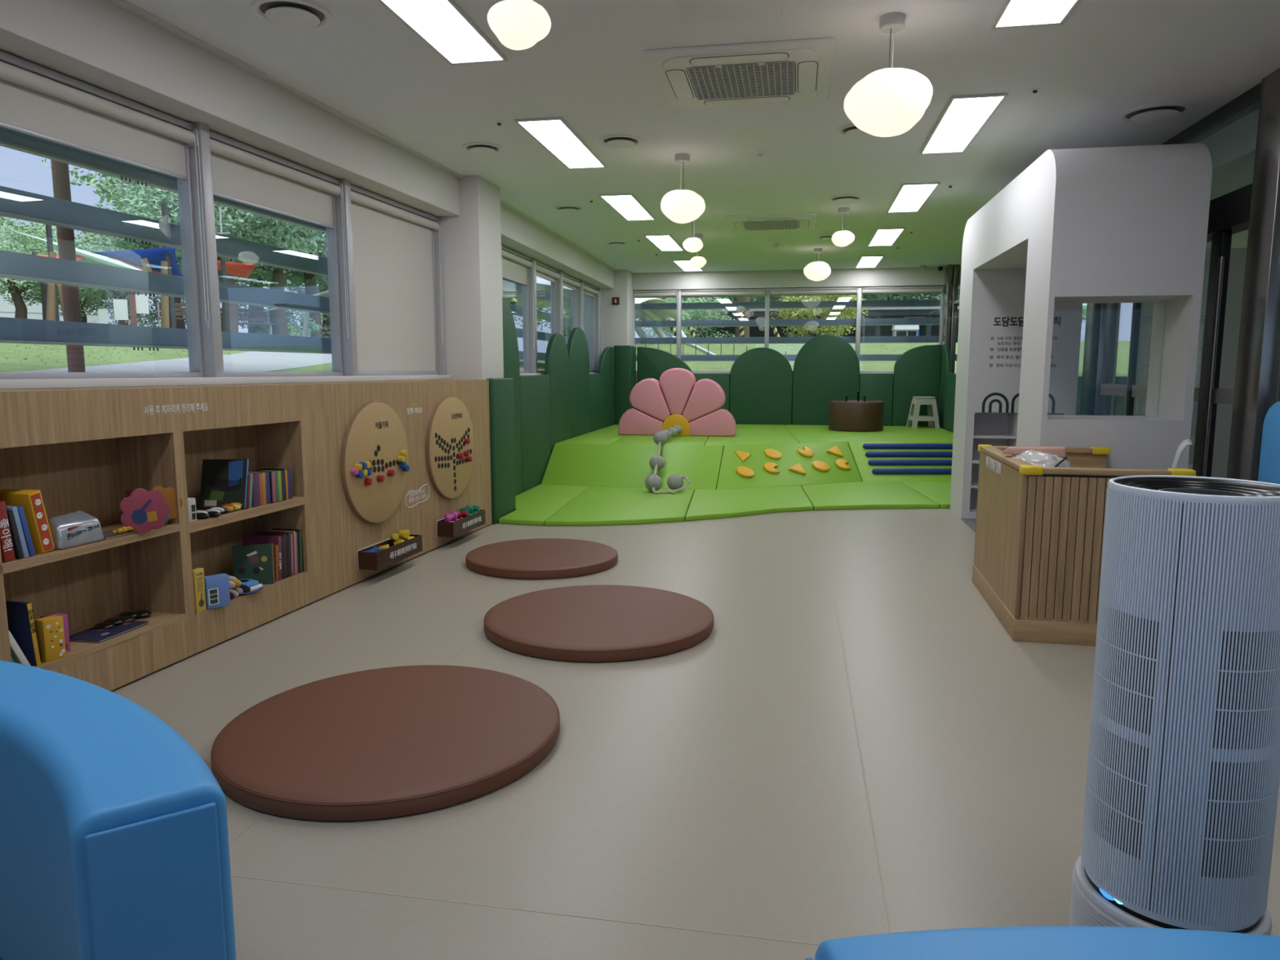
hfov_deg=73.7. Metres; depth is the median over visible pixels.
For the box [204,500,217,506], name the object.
print
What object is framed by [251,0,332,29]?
air vent
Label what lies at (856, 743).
floor
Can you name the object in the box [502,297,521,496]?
pad
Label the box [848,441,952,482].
mat
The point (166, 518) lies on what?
toy
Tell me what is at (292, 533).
book
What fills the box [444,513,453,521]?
peg
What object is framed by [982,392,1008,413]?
print
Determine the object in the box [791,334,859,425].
pad
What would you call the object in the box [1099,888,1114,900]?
light
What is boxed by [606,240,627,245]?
outlet
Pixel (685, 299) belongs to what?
tree
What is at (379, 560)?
tray
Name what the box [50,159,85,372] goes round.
pole
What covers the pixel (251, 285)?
bush
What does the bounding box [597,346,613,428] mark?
pad
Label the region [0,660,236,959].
curved sofa
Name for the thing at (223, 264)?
lamp post
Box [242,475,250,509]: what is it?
book
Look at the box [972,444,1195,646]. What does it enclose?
counter
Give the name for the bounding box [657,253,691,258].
access hatch
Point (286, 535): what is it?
book
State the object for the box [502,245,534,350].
roller blind
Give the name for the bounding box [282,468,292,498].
book
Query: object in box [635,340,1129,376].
lawn
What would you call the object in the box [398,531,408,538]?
peg
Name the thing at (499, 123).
sprinkler
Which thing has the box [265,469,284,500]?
book
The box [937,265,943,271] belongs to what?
security camera
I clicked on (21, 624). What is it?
book
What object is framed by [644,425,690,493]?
rope
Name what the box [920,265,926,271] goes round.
security camera
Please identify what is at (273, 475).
book
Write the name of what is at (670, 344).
fence
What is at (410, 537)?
peg
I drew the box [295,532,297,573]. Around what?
book
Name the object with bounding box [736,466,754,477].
pad
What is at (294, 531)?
book
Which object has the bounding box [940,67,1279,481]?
wall
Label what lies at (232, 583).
print
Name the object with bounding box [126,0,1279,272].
ceiling
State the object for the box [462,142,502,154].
outlet
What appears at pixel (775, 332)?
strut
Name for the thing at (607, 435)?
mat
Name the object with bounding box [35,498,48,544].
print
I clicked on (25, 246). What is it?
tree
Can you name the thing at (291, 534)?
book
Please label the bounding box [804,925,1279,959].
curved sofa
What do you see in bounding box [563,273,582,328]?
roller blind
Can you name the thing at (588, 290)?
roller blind
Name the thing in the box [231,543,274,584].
book
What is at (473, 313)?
column
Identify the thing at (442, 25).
recessed light
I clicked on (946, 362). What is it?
pad
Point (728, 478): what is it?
mat
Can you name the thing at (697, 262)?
pendant lamp
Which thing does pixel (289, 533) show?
book
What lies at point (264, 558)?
print
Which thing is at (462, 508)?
peg
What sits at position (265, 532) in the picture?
book
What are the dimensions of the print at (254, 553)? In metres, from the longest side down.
0.060 x 0.030 x 0.001 m
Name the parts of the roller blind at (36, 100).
bead cord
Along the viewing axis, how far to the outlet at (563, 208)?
9.10 m
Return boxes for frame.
[46,251,169,328]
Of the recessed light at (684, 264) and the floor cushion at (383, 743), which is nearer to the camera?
the floor cushion at (383, 743)
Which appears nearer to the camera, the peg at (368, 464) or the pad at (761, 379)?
the peg at (368, 464)
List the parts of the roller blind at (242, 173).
bead cord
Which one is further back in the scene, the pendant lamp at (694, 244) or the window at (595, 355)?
the window at (595, 355)
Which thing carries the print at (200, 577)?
on the book at (197, 573)
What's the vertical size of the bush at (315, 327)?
0.822 m
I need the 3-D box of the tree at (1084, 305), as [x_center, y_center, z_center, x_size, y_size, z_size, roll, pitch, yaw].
[19.599,-8.851,40.827,8.529,9.867,8.070,2,7,13]
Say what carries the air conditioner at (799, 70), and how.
attached to the ceiling
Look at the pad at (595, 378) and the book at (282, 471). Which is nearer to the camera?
the book at (282, 471)
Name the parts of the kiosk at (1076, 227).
floor plate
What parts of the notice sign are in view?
post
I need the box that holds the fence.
[657,343,786,355]
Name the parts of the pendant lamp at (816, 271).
lamp shade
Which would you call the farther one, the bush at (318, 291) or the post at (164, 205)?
the bush at (318, 291)
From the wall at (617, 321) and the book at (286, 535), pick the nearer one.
the book at (286, 535)
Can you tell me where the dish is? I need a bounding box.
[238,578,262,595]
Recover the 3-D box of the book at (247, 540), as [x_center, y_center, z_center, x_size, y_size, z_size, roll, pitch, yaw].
[-2.249,0.461,5.084,0.244,0.263,0.042,2,7,13]
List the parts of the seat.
peg post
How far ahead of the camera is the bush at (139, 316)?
24.73 m
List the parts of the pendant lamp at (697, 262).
lamp shade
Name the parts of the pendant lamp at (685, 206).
cord, lamp shade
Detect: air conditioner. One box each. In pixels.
[644,37,835,109]
[724,213,817,231]
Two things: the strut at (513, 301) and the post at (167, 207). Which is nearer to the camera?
the strut at (513, 301)
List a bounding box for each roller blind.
[0,50,209,328]
[208,130,349,338]
[350,184,443,371]
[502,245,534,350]
[536,261,561,334]
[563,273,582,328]
[583,282,599,352]
[633,289,676,297]
[680,288,765,297]
[769,287,857,296]
[862,285,942,294]
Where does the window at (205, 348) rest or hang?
in the wall at (101, 44)
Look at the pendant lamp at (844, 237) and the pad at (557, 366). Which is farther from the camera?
the pad at (557, 366)
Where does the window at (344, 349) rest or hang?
in the wall at (101, 44)
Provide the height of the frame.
1.576 m
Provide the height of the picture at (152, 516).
0.050 m
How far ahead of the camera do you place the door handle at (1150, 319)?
10.38 m
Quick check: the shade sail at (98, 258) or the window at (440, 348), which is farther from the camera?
the shade sail at (98, 258)
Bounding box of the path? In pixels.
[11,351,332,372]
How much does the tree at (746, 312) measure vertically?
5.985 m
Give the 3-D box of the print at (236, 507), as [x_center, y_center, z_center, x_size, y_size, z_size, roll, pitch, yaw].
[-2.235,0.152,4.702,0.078,0.035,0.041,2,7,13]
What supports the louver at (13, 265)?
attached to the column
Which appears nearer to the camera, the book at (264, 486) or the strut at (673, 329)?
the book at (264, 486)
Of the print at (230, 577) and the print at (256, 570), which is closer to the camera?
the print at (230, 577)
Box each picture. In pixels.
[131,509,146,524]
[140,498,151,511]
[146,511,157,521]
[191,504,195,519]
[199,592,204,607]
[209,589,217,604]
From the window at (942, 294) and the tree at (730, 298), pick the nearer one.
the window at (942, 294)
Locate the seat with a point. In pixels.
(847, 415)
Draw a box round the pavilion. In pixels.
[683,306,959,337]
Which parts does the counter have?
corner post, panel, corner post, slat rail, panel, slat panel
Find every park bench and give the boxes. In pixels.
[155,302,186,327]
[220,307,273,334]
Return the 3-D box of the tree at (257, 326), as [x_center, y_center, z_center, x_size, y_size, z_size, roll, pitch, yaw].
[-14.522,-8.457,31.620,7.609,8.126,7.200,0,7,1]
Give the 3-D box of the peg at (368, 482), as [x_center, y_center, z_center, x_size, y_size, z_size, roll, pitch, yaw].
[-1.871,0.012,5.839,0.068,0.047,0.047,2,7,13]
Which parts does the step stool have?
leg, leg, seat, leg, leg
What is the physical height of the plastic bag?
0.278 m
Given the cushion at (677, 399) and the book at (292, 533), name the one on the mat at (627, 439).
the cushion at (677, 399)
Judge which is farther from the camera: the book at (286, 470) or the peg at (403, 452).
the peg at (403, 452)
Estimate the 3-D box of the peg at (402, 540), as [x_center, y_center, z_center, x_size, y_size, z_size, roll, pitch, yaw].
[-1.743,0.462,6.186,0.076,0.062,0.047,1,7,11]
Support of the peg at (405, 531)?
in the tray at (379, 560)
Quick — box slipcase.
[252,468,285,503]
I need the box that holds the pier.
[1110,302,1120,415]
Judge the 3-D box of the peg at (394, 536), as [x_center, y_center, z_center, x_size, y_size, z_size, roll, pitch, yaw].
[-1.782,0.413,6.198,0.047,0.060,0.076,-5,9,-33]
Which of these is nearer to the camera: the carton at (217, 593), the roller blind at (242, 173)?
the carton at (217, 593)
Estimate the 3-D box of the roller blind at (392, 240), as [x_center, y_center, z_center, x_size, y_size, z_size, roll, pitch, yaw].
[-2.044,-1.614,7.188,0.092,1.412,1.515,2,7,13]
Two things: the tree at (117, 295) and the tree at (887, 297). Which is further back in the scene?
the tree at (887, 297)
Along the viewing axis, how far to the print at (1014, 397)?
8.18 m
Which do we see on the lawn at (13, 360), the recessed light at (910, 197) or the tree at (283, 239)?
the tree at (283, 239)
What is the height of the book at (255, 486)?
0.185 m
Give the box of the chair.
[1171,439,1192,468]
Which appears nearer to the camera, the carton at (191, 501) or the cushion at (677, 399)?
the carton at (191, 501)
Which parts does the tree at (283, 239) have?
crown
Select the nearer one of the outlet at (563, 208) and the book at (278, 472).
the book at (278, 472)
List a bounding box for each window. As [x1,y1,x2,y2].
[0,122,224,378]
[223,178,358,377]
[358,216,446,375]
[501,243,502,297]
[520,257,537,373]
[537,270,563,373]
[572,280,583,331]
[589,287,600,372]
[635,289,681,372]
[680,288,769,372]
[768,286,862,372]
[859,284,944,372]
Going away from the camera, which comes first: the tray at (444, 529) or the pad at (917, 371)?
the tray at (444, 529)
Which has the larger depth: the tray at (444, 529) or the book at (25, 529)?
the tray at (444, 529)
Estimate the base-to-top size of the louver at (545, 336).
0.142 m
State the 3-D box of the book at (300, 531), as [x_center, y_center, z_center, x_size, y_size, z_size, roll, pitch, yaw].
[-2.180,0.440,5.275,0.193,0.255,0.016,2,7,13]
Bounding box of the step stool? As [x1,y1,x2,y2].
[906,396,939,428]
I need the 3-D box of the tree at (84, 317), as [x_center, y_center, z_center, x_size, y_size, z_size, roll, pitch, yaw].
[-17.227,-5.724,25.688,3.212,3.366,3.395,3,8,22]
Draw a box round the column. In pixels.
[442,175,503,379]
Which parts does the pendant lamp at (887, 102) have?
lamp shade, cord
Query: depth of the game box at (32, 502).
3.51 m
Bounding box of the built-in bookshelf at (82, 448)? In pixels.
[0,379,492,690]
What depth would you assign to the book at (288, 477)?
5.12 m
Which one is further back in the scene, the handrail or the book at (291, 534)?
the handrail
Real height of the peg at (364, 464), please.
0.047 m
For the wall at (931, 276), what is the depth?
14.97 m
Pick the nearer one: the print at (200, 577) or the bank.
the print at (200, 577)
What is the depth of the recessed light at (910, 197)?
8.62 m
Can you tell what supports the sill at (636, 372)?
attached to the wall at (931, 276)
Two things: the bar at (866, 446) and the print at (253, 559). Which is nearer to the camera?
the print at (253, 559)
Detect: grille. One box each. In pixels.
[686,61,795,100]
[744,220,797,230]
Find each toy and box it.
[112,526,133,533]
[164,513,169,524]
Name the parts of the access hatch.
panel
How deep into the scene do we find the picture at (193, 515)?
4.37 m
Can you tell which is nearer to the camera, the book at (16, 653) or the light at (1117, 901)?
the light at (1117, 901)
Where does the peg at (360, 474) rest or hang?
attached to the board at (375, 434)
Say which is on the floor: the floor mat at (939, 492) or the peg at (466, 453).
the floor mat at (939, 492)
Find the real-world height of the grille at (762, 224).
0.005 m
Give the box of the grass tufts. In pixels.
[0,342,927,370]
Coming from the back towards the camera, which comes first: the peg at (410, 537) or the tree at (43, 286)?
the tree at (43, 286)
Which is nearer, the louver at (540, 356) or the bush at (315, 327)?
the louver at (540, 356)
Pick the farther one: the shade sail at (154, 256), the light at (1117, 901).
the shade sail at (154, 256)
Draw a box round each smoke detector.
[751,146,769,155]
[769,242,781,247]
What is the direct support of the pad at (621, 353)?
attached to the wall at (617, 321)
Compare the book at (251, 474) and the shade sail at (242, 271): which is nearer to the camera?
the book at (251, 474)
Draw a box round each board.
[341,401,408,523]
[426,396,474,498]
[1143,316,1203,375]
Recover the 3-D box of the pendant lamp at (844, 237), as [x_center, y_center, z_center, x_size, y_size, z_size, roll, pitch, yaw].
[2.210,-2.746,9.287,0.247,0.407,0.247,-3,8,-25]
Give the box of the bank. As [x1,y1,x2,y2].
[1075,373,1127,415]
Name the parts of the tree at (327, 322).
crown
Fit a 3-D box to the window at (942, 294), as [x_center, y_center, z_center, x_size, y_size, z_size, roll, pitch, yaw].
[4.539,-2.613,14.834,1.390,1.475,0.130,1,7,10]
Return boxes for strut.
[509,297,517,304]
[665,318,676,337]
[687,326,696,337]
[737,311,744,337]
[771,326,780,337]
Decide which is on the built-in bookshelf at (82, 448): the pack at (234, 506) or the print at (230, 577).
the pack at (234, 506)
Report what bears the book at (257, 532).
on the built-in bookshelf at (82, 448)
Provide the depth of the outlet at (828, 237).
11.03 m
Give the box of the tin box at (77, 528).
[48,510,104,549]
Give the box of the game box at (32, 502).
[0,488,54,553]
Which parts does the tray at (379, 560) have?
plate, plate, floor plate, plate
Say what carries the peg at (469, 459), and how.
attached to the board at (450, 424)
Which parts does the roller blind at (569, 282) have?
bead cord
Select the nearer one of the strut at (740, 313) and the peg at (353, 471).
the peg at (353, 471)
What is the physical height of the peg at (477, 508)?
0.054 m
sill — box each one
[0,374,452,389]
[520,372,597,375]
[635,372,893,373]
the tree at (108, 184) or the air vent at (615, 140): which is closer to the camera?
the air vent at (615, 140)
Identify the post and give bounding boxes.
[45,224,59,320]
[160,201,175,328]
[167,207,176,328]
[215,207,230,331]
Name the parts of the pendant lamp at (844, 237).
lamp shade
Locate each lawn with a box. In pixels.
[0,342,545,372]
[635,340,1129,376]
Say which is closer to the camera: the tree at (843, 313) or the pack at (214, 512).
the pack at (214, 512)
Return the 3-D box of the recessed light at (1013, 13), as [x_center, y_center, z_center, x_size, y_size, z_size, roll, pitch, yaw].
[1.836,-2.220,3.632,0.344,0.014,1.460,1,7,10]
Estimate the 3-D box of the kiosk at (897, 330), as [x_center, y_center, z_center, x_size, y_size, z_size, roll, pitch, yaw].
[9.824,-4.679,31.738,0.900,2.260,0.870,1,7,10]
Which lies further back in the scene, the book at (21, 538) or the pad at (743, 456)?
the pad at (743, 456)
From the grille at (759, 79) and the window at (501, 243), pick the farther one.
the window at (501, 243)
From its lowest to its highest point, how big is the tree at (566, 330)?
9.286 m
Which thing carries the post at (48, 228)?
on the lawn at (13, 360)
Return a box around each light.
[377,0,507,65]
[514,116,607,168]
[598,193,655,221]
[644,234,684,251]
[672,259,703,271]
[854,255,884,267]
[866,227,905,246]
[886,182,940,213]
[919,93,1008,154]
[991,0,1080,29]
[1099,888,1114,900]
[1114,898,1123,904]
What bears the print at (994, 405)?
attached to the kiosk at (1076, 227)
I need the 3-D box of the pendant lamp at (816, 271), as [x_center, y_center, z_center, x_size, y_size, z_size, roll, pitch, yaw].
[2.574,-3.113,12.359,0.395,0.458,0.396,-1,7,-10]
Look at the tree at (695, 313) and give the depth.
29.86 m
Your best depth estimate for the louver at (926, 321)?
15.43 m
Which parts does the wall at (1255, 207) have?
steel post, steel post, steel post, rail, steel post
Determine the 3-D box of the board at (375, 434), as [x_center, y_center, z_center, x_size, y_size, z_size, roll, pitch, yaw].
[-1.848,-0.122,6.006,0.038,0.851,0.851,2,7,13]
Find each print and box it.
[30,493,53,551]
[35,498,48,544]
[45,622,65,656]
[119,615,135,622]
[196,577,203,591]
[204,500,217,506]
[207,511,220,517]
[208,477,242,492]
[208,490,224,501]
[210,506,224,512]
[228,460,243,486]
[228,575,237,579]
[229,580,235,589]
[229,589,238,597]
[233,504,240,511]
[238,568,245,573]
[246,551,257,556]
[248,555,258,564]
[252,567,260,573]
[261,555,266,561]
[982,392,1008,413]
[988,399,1002,412]
[1010,393,1019,413]
[1048,393,1055,413]
[1054,457,1066,466]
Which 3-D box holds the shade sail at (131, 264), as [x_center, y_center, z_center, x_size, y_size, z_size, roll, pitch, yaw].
[-9.762,-4.242,17.179,1.702,0.436,0.501,1,7,10]
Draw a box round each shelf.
[969,412,1053,506]
[970,481,977,488]
[972,457,979,463]
[973,433,1017,439]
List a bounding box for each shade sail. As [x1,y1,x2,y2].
[9,229,142,271]
[35,254,86,260]
[91,247,182,276]
[106,257,160,273]
[217,260,257,280]
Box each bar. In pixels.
[862,443,952,448]
[865,451,952,457]
[867,459,951,465]
[871,467,951,474]
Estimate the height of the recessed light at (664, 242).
0.014 m
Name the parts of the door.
frame, frame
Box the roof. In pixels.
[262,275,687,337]
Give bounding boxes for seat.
[828,390,884,431]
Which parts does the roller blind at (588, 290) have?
bead cord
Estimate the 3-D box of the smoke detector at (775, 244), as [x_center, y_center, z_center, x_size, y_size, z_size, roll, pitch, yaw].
[1.872,-3.246,11.794,0.150,0.052,0.150,1,7,10]
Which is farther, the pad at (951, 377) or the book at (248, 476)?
the pad at (951, 377)
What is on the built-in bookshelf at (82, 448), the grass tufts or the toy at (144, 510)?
the toy at (144, 510)
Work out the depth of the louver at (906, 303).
15.40 m
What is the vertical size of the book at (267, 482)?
0.186 m
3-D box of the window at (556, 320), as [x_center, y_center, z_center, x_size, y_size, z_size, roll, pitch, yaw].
[-1.311,-2.205,11.726,0.161,1.455,1.383,1,7,10]
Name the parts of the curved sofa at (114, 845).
panel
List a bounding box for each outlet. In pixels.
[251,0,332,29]
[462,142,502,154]
[554,204,582,212]
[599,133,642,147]
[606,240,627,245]
[817,234,832,239]
[828,194,862,203]
[838,123,870,137]
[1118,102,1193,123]
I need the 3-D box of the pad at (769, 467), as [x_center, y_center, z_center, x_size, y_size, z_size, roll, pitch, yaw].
[1.649,-0.150,10.731,0.199,0.128,0.184,0,7,-1]
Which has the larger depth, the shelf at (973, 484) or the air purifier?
the shelf at (973, 484)
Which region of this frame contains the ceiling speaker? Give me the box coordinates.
[765,235,785,239]
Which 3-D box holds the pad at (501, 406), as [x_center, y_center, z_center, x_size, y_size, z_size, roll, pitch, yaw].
[-1.351,-0.300,8.329,0.075,1.378,0.600,1,7,10]
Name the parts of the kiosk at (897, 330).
pane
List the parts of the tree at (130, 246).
crown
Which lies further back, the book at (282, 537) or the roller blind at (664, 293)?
the roller blind at (664, 293)
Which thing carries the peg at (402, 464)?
attached to the board at (375, 434)
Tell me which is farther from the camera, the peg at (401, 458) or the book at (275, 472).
the peg at (401, 458)
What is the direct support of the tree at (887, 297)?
on the lawn at (1123, 346)
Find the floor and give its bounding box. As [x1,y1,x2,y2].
[0,507,1279,959]
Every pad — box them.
[486,377,515,524]
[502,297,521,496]
[520,374,550,493]
[544,333,570,456]
[566,327,590,438]
[589,373,601,431]
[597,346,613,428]
[613,345,631,424]
[630,346,635,408]
[636,346,729,422]
[729,347,792,424]
[733,450,751,462]
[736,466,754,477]
[763,462,779,473]
[764,448,782,459]
[788,462,805,475]
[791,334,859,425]
[797,445,813,457]
[812,460,829,471]
[826,445,843,457]
[835,458,851,470]
[858,373,893,426]
[891,344,941,426]
[938,345,951,429]
[945,373,955,432]
[1257,400,1279,484]
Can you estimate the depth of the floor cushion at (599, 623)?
4.67 m
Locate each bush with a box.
[58,288,152,326]
[106,292,159,327]
[147,295,186,326]
[182,276,261,325]
[235,282,299,330]
[251,275,329,326]
[254,317,299,336]
[285,286,329,335]
[288,316,323,337]
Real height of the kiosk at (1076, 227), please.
2.930 m
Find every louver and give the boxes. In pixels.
[0,126,326,233]
[0,185,328,276]
[0,249,329,314]
[0,316,331,354]
[502,277,572,308]
[508,302,573,327]
[515,328,568,343]
[518,351,546,360]
[635,299,959,310]
[635,317,959,327]
[635,335,958,344]
[635,354,956,361]
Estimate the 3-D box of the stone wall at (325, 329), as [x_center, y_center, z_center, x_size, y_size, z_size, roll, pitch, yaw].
[-10.530,-4.659,27.536,3.346,0.550,0.294,-2,8,-18]
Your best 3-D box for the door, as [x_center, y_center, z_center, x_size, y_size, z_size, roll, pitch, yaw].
[4.034,-0.586,6.676,0.097,2.375,2.620,1,7,10]
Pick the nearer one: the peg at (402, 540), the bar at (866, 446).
the peg at (402, 540)
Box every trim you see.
[108,0,463,177]
[500,199,616,271]
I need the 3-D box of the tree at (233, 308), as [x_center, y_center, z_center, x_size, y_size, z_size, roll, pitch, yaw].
[-11.427,-6.719,23.159,5.478,6.996,5.249,-4,8,-27]
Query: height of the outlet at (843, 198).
0.036 m
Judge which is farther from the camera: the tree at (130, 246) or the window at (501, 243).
the tree at (130, 246)
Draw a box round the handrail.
[671,335,716,355]
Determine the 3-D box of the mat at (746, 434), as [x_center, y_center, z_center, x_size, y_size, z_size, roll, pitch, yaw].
[1.704,-0.470,13.138,1.238,0.500,4.514,1,7,7]
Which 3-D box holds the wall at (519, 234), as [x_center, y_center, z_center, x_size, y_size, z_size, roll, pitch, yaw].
[-1.260,-1.709,12.159,0.600,3.200,7.481,1,7,9]
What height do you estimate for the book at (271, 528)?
0.267 m
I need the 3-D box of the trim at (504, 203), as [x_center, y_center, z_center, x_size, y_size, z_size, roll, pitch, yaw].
[-0.991,-3.244,11.612,0.060,0.016,6.881,1,7,9]
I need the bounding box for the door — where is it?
[1100,230,1234,476]
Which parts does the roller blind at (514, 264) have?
bead cord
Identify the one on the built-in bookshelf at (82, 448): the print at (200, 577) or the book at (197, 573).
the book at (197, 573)
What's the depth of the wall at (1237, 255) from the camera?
10.34 m
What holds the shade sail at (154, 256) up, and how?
attached to the post at (164, 205)
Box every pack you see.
[93,609,151,629]
[195,506,229,519]
[221,502,242,512]
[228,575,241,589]
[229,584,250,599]
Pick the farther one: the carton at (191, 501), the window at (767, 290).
the window at (767, 290)
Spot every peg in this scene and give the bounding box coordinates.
[350,467,359,475]
[353,463,362,471]
[355,471,363,477]
[359,462,366,468]
[360,469,368,475]
[364,461,371,468]
[364,468,372,475]
[364,478,372,485]
[376,475,384,481]
[378,544,389,549]
[386,469,395,476]
[390,533,399,540]
[392,537,403,543]
[393,539,404,545]
[397,455,404,462]
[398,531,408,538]
[399,461,406,467]
[399,529,409,535]
[400,449,408,456]
[401,465,409,471]
[404,536,413,541]
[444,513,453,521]
[452,511,457,519]
[457,453,463,458]
[458,511,467,516]
[460,507,469,513]
[463,450,469,456]
[464,438,470,444]
[466,456,472,462]
[467,506,474,513]
[471,505,479,511]
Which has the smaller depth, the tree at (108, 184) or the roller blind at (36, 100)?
the roller blind at (36, 100)
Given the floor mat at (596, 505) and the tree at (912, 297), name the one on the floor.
the floor mat at (596, 505)
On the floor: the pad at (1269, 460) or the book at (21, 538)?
the pad at (1269, 460)
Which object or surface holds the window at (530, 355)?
in the wall at (519, 234)
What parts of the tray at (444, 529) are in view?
plate, plate, floor plate, plate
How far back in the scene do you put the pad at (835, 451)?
11.29 m
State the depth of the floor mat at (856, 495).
9.58 m
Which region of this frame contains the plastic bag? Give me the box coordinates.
[1002,446,1071,467]
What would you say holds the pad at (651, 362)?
attached to the wall at (931, 276)
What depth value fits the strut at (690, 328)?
21.77 m
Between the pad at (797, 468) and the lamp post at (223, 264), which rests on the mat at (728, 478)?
the pad at (797, 468)
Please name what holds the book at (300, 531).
on the built-in bookshelf at (82, 448)
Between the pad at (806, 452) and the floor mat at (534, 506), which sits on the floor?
the floor mat at (534, 506)
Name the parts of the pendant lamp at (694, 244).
lamp shade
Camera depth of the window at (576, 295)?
13.55 m
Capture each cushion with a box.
[210,665,559,821]
[466,537,617,579]
[484,584,714,662]
[617,368,736,436]
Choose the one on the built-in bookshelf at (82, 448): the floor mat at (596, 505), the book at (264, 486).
the book at (264, 486)
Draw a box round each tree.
[0,216,80,318]
[23,234,113,322]
[31,251,47,319]
[39,230,160,324]
[41,157,290,287]
[75,185,273,328]
[114,177,302,332]
[130,187,316,333]
[168,203,327,335]
[240,217,328,337]
[268,227,330,335]
[512,306,573,345]
[563,297,684,329]
[635,296,735,337]
[642,297,734,337]
[697,291,791,302]
[734,296,750,337]
[750,294,869,302]
[769,294,871,337]
[827,293,941,301]
[862,286,959,300]
[913,285,959,299]
[1081,303,1087,322]
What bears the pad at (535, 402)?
attached to the wall at (519, 234)
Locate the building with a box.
[0,216,106,323]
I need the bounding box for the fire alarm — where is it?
[612,297,619,304]
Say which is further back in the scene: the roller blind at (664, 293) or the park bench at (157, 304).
the park bench at (157, 304)
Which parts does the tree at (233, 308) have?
crown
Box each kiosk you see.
[891,324,919,336]
[949,142,1212,532]
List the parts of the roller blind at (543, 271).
bead cord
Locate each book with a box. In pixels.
[0,501,15,562]
[5,505,35,556]
[5,506,29,558]
[5,600,40,666]
[6,510,22,559]
[8,631,31,666]
[69,620,148,643]
[102,529,134,539]
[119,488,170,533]
[124,489,153,529]
[151,485,182,519]
[199,458,248,508]
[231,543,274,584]
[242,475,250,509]
[242,534,281,580]
[248,471,266,505]
[248,471,270,504]
[248,473,253,508]
[250,543,278,582]
[251,473,260,507]
[253,471,271,503]
[254,533,286,578]
[257,473,262,506]
[257,532,287,577]
[261,530,292,576]
[262,470,282,501]
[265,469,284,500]
[265,532,290,577]
[266,529,296,574]
[271,471,275,502]
[271,471,279,502]
[271,528,301,572]
[279,529,300,573]
[280,468,290,499]
[280,536,284,579]
[281,531,294,575]
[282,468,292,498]
[284,469,288,499]
[285,534,288,577]
[290,533,293,575]
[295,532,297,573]
[299,529,302,572]
[299,531,302,572]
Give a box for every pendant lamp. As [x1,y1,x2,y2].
[487,0,551,49]
[660,153,705,223]
[682,220,702,252]
[688,233,706,268]
[803,248,831,281]
[831,207,854,246]
[844,12,933,137]
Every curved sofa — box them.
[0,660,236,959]
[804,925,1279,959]
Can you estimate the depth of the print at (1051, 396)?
8.12 m
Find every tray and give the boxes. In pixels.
[357,534,422,570]
[436,509,485,537]
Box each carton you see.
[34,614,66,662]
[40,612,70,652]
[187,497,196,522]
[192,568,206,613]
[204,573,230,608]
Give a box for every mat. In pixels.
[498,484,588,525]
[541,443,723,491]
[544,486,693,525]
[556,424,625,444]
[609,435,709,445]
[685,485,813,520]
[704,424,799,449]
[716,441,862,489]
[784,424,953,443]
[801,481,938,510]
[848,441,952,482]
[900,481,951,508]
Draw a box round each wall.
[0,0,459,216]
[298,327,330,337]
[500,203,613,288]
[583,269,635,424]
[632,266,961,424]
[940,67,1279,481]
[1124,248,1246,478]
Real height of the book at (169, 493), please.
0.180 m
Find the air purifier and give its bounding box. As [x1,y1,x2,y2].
[1069,475,1279,935]
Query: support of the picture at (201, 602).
attached to the book at (197, 573)
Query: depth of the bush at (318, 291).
30.03 m
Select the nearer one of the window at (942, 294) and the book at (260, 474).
the book at (260, 474)
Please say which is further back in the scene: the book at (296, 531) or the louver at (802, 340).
the louver at (802, 340)
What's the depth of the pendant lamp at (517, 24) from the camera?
3.27 m
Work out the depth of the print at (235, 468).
4.76 m
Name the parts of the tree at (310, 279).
crown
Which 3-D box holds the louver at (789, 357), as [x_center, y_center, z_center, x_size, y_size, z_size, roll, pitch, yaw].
[2.947,-2.218,15.502,6.600,0.116,0.054,1,7,10]
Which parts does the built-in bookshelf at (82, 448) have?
shelf, shelf, shelf, shelf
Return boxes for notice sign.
[97,292,149,325]
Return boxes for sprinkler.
[494,120,503,125]
[1030,88,1039,93]
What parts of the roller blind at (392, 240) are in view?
bead cord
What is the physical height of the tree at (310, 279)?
6.662 m
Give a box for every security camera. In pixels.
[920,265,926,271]
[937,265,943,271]
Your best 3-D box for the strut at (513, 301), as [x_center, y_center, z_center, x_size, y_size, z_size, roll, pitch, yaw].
[-2.744,-3.287,17.194,0.664,0.721,0.106,4,8,30]
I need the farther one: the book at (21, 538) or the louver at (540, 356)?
the louver at (540, 356)

